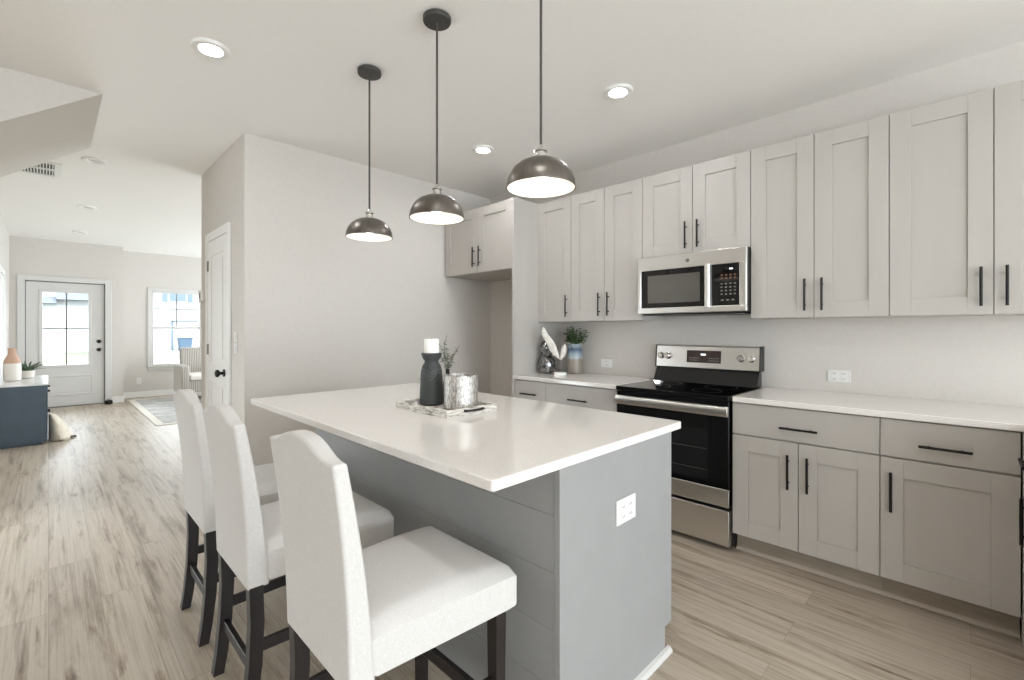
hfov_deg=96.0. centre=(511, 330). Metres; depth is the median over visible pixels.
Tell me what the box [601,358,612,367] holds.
wall outlet
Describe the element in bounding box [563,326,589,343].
leafy greens
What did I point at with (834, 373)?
socket
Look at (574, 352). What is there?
vase
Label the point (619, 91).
recessed light
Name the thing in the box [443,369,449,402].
bottle
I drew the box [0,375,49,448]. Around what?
sideboard
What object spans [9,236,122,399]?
wall
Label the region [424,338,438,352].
pillar candle
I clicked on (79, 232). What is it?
recessed light
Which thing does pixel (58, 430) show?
cloth sack
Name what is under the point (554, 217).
upper cabinet
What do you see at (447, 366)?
bud vase
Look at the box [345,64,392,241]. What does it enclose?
pendant light
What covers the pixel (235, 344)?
light switch
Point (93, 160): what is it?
recessed light
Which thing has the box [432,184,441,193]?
socket
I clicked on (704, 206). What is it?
upper cabinet
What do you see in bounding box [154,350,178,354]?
driveway
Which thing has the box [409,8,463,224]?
pendant light
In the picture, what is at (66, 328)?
grille
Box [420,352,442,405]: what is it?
candle holder
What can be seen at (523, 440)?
island countertop
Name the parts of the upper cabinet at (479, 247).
door, handle, handle, door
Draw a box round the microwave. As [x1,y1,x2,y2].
[638,246,750,316]
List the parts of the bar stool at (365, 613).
leg, backrest, leg, seat, leg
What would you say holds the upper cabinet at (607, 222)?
attached to the wall at (968, 359)
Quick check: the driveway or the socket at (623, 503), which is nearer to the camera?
the socket at (623, 503)
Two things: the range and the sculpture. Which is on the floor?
the range
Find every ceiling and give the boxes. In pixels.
[0,0,1023,198]
[0,151,200,257]
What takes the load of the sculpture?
on the countertop at (608, 381)
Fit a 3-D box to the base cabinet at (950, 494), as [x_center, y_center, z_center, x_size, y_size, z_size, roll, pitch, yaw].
[2.135,0.857,2.261,0.455,0.882,0.661,0,0,45]
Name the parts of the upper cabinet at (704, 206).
door, handle, handle, door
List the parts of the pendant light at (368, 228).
cord, lamp shade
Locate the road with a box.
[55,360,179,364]
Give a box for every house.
[43,292,87,352]
[154,293,197,349]
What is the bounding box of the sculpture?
[542,327,565,374]
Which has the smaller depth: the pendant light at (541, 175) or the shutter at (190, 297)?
the pendant light at (541, 175)
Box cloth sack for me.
[49,413,75,440]
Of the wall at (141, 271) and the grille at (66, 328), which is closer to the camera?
the grille at (66, 328)
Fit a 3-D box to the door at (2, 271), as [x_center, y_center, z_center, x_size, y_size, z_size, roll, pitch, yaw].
[-6.689,0.238,6.045,0.970,2.120,0.020,0,0,45]
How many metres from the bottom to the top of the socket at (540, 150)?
0.056 m
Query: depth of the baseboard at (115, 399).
8.29 m
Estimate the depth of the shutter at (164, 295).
37.86 m
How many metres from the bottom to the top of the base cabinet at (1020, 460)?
0.882 m
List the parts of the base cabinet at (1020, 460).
handle, handle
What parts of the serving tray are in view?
rail, rail, rail, handle, rail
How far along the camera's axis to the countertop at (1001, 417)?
2.33 m
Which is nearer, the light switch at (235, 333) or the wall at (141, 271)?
the light switch at (235, 333)
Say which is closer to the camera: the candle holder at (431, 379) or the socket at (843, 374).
the candle holder at (431, 379)
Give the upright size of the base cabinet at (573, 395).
0.882 m
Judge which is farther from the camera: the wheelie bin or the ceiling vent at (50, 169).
the wheelie bin
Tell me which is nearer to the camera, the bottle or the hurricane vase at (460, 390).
the hurricane vase at (460, 390)
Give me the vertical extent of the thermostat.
0.100 m
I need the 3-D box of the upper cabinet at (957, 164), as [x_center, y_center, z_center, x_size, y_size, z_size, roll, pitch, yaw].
[2.353,-0.604,2.257,0.759,1.060,0.362,0,0,45]
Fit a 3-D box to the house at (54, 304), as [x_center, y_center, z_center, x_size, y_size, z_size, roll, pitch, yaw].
[-37.467,-2.657,34.296,9.500,8.600,14.400,0,0,45]
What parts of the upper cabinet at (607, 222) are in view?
door, handle, handle, door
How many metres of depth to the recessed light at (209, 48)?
2.35 m
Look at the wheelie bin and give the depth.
37.30 m
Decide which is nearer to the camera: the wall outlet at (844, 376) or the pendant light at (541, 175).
the pendant light at (541, 175)
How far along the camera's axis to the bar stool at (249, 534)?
1.56 m
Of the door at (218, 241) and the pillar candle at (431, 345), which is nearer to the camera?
the pillar candle at (431, 345)
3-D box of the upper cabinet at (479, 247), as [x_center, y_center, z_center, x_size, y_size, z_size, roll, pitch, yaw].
[-0.125,-0.836,4.508,0.954,0.603,0.661,0,0,45]
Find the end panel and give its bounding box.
[512,197,560,396]
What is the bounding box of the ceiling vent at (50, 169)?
[18,161,61,178]
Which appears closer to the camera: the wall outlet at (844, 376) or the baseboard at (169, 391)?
the wall outlet at (844, 376)
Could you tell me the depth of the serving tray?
2.13 m
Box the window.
[147,287,200,370]
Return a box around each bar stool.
[173,389,278,646]
[203,404,393,679]
[270,430,516,679]
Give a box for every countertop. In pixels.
[251,383,680,491]
[513,371,653,388]
[732,387,1023,431]
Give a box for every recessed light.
[72,231,87,233]
[77,205,96,209]
[81,156,107,164]
[190,37,230,59]
[472,145,493,154]
[603,83,632,99]
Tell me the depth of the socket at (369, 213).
2.55 m
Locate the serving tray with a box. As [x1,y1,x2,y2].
[396,398,496,418]
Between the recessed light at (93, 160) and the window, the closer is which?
the recessed light at (93, 160)
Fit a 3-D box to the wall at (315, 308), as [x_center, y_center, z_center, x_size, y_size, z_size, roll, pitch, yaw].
[-2.739,-0.073,3.529,1.340,2.743,5.942,0,0,45]
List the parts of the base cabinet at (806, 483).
door, handle, handle, drawer, handle, shoe moulding, door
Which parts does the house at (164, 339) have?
pane, garage door trim, garage door panel, garage door panel, garage door panel, garage door panel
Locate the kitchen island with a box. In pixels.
[315,428,672,679]
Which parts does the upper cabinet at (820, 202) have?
door, handle, handle, door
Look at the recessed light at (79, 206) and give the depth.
5.62 m
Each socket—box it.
[365,209,373,217]
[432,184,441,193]
[534,144,547,155]
[621,501,625,521]
[628,497,632,517]
[831,370,837,380]
[840,371,846,381]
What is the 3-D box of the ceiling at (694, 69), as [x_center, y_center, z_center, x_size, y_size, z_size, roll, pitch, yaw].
[0.953,-1.515,0.604,10.700,0.140,7.200,0,0,45]
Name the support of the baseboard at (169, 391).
attached to the wall at (141, 271)
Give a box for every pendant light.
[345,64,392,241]
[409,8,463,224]
[506,0,575,197]
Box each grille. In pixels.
[43,293,87,364]
[154,294,198,326]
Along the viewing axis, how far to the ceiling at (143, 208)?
5.58 m
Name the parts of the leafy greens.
stem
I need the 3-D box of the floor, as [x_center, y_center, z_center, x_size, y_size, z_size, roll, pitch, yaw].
[-1.316,1.328,2.860,17.100,0.060,7.200,0,0,45]
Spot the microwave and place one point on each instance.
(711, 282)
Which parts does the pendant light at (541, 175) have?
cord, bulb, lamp shade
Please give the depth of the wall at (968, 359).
2.86 m
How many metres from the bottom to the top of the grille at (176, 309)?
0.670 m
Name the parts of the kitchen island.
shiplap panel, panel, plate, shoe moulding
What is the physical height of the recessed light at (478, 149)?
0.017 m
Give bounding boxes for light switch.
[234,332,236,341]
[234,343,236,352]
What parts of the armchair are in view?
arm, backrest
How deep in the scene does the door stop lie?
8.07 m
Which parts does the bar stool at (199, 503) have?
leg, backrest, leg, seat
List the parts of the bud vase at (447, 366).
stem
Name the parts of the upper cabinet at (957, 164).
handle, handle, door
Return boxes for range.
[615,344,763,547]
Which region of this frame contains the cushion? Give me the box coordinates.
[189,372,200,379]
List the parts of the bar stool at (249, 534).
leg, backrest, leg, seat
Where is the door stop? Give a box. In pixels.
[104,399,112,404]
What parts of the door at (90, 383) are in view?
lite frame, panel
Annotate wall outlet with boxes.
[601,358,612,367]
[828,369,850,382]
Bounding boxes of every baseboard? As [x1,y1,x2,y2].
[112,396,123,402]
[123,389,199,398]
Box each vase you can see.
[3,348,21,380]
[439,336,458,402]
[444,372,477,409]
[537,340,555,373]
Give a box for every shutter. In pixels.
[162,293,166,301]
[188,294,192,302]
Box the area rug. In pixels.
[128,394,200,425]
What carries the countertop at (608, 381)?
on the base cabinet at (573, 395)
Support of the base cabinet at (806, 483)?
on the floor
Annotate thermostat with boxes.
[198,290,204,301]
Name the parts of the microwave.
door, handle, control panel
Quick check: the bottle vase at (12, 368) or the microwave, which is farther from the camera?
the bottle vase at (12, 368)
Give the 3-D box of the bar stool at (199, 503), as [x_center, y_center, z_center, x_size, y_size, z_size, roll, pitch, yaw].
[-1.242,0.778,2.197,0.468,1.039,0.563,0,0,45]
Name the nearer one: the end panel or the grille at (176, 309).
the end panel
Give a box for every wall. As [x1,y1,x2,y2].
[0,66,489,465]
[0,215,8,357]
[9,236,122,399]
[123,251,200,392]
[490,42,1023,406]
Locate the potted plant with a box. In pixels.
[21,361,45,378]
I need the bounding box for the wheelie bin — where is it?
[177,338,192,349]
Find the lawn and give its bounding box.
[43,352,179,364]
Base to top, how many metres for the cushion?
0.108 m
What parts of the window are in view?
sill, meeting rail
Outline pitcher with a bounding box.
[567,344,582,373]
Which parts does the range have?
knob, knob, handle, oven door, door trim, drawer, control panel, knob, knob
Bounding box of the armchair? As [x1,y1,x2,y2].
[174,347,200,391]
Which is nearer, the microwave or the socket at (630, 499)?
the socket at (630, 499)
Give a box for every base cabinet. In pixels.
[515,379,546,401]
[546,382,616,411]
[733,402,881,594]
[880,417,1020,638]
[1018,432,1023,646]
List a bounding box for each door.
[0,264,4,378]
[17,274,110,407]
[205,222,230,408]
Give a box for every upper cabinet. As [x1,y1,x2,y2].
[445,198,511,281]
[538,196,573,321]
[571,178,662,321]
[643,150,750,257]
[751,115,890,318]
[890,80,1023,316]
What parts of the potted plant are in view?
pot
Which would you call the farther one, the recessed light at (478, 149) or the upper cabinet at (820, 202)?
the recessed light at (478, 149)
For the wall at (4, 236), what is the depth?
6.80 m
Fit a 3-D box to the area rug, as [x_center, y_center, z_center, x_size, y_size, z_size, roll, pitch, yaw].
[-5.174,1.292,8.128,3.200,0.012,2.170,0,0,45]
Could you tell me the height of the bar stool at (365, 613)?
1.039 m
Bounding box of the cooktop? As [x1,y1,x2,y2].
[616,380,761,400]
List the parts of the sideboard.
drawer, door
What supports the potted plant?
on the sideboard
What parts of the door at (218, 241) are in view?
panel, knob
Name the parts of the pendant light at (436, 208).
lamp shade, cord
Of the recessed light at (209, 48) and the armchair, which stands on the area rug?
the armchair
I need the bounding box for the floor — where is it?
[0,392,1023,679]
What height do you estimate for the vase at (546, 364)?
0.343 m
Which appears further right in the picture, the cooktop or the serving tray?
the cooktop
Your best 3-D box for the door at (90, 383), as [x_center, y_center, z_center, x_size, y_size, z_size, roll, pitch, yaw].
[-7.606,0.198,7.874,0.150,2.200,1.150,0,0,45]
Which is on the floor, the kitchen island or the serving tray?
the kitchen island

